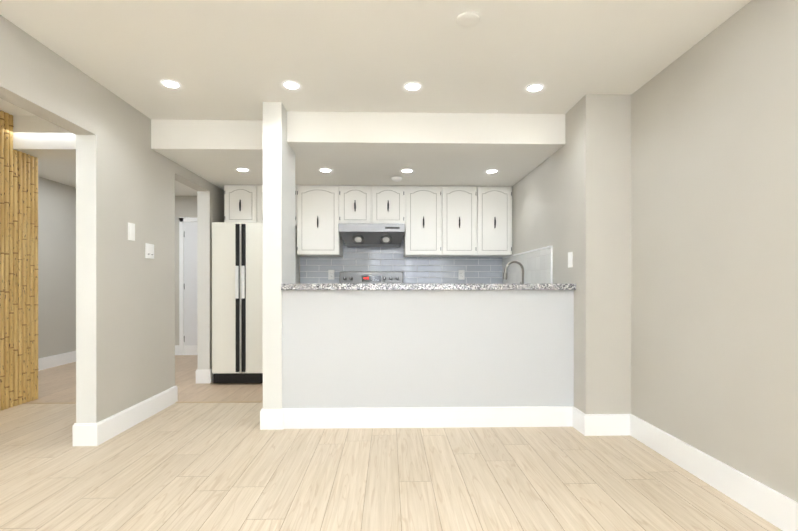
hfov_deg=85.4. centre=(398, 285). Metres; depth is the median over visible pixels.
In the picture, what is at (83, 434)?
baseboard
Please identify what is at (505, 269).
faucet
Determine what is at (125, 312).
wall
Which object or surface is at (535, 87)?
recessed light
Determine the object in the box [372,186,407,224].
upper cabinet
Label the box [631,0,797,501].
wall
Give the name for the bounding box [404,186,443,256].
upper cabinet
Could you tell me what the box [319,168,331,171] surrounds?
recessed light
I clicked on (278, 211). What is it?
column
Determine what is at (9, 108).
ceiling
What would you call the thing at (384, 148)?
ceiling
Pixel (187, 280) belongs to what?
hall door
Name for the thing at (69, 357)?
baseboard
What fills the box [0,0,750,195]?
ceiling
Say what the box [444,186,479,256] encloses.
upper cabinet
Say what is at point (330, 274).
outlet
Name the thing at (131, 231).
light switch
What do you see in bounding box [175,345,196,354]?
baseboard
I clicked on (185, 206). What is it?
wall
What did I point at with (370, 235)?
range hood
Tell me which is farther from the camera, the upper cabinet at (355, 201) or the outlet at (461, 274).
the outlet at (461, 274)
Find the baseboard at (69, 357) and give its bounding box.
[38,351,75,370]
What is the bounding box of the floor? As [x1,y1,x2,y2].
[0,355,781,530]
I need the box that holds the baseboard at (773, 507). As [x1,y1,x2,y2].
[606,414,797,530]
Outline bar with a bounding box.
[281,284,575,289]
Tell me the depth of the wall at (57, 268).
5.72 m
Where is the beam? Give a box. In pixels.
[13,130,75,158]
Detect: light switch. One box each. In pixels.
[128,222,134,240]
[145,243,153,258]
[568,252,572,267]
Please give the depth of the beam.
3.83 m
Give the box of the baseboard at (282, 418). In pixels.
[260,408,301,428]
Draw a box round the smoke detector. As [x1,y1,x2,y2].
[391,176,402,181]
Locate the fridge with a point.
(237, 302)
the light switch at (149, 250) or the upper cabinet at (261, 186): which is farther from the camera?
the upper cabinet at (261, 186)
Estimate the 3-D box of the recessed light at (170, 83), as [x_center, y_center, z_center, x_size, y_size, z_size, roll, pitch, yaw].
[-1.545,-1.364,2.928,0.190,0.008,0.190,0,0,-1]
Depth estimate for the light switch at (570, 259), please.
3.33 m
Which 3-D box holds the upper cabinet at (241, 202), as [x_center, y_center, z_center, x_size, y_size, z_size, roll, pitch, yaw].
[-1.778,-0.906,5.041,0.373,0.446,0.425,0,0,-1]
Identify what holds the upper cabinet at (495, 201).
attached to the wall at (300, 256)
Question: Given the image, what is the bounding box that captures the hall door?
[179,217,196,354]
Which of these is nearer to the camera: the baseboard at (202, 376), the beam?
the beam
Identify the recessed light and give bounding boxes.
[161,79,180,87]
[236,168,248,170]
[282,81,299,88]
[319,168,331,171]
[401,169,412,171]
[404,82,420,89]
[486,169,497,172]
[526,83,543,91]
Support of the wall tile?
attached to the wall at (573, 194)
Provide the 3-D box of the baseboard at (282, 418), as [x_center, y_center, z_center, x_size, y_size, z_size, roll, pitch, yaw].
[-0.953,0.996,3.494,0.172,0.150,0.453,0,0,-1]
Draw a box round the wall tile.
[502,245,552,283]
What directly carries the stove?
on the floor
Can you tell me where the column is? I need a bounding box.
[263,102,294,408]
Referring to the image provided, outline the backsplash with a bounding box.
[300,237,501,283]
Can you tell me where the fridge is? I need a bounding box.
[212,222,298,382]
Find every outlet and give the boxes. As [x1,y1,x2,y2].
[328,270,333,279]
[458,270,464,279]
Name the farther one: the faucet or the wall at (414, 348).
the faucet
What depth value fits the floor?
2.41 m
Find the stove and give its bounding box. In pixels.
[340,272,402,283]
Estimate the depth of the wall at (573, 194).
3.10 m
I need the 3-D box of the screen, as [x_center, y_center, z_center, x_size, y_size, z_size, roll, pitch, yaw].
[-3.407,-0.213,3.642,0.045,2.564,0.888,0,0,-1]
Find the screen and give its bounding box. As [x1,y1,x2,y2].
[0,110,38,410]
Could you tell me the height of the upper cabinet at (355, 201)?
0.446 m
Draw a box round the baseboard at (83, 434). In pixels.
[72,386,177,445]
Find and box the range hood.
[338,223,404,246]
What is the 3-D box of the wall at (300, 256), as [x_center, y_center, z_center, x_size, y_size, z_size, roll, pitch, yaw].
[-0.466,-0.151,5.352,3.500,2.440,0.130,0,0,-1]
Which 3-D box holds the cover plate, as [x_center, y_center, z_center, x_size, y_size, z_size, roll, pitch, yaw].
[0.354,-1.362,2.218,0.120,0.011,0.120,0,0,-1]
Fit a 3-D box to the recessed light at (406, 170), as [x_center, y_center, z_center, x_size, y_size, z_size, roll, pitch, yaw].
[0.078,-1.126,4.246,0.190,0.008,0.190,0,0,-1]
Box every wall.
[0,15,223,422]
[38,176,75,358]
[175,196,196,344]
[282,290,573,407]
[299,256,502,283]
[512,94,630,413]
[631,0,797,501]
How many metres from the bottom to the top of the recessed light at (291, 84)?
0.008 m
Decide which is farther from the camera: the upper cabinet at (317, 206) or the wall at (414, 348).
the upper cabinet at (317, 206)
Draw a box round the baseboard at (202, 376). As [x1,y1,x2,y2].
[196,369,212,383]
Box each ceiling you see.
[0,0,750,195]
[0,98,35,115]
[151,111,564,189]
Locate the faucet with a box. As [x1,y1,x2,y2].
[503,261,523,283]
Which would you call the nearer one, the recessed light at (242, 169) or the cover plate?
the cover plate
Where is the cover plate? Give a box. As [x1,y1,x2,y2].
[456,12,479,26]
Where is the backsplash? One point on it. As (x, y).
(436, 270)
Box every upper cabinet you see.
[224,185,259,222]
[260,185,295,227]
[296,185,342,256]
[340,185,371,223]
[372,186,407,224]
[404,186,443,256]
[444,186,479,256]
[480,186,511,256]
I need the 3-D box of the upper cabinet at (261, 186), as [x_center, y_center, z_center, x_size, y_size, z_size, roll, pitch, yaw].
[-1.373,-0.906,5.050,0.437,0.446,0.425,0,0,-1]
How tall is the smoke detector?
0.036 m
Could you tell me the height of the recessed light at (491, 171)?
0.008 m
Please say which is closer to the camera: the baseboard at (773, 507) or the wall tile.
the baseboard at (773, 507)

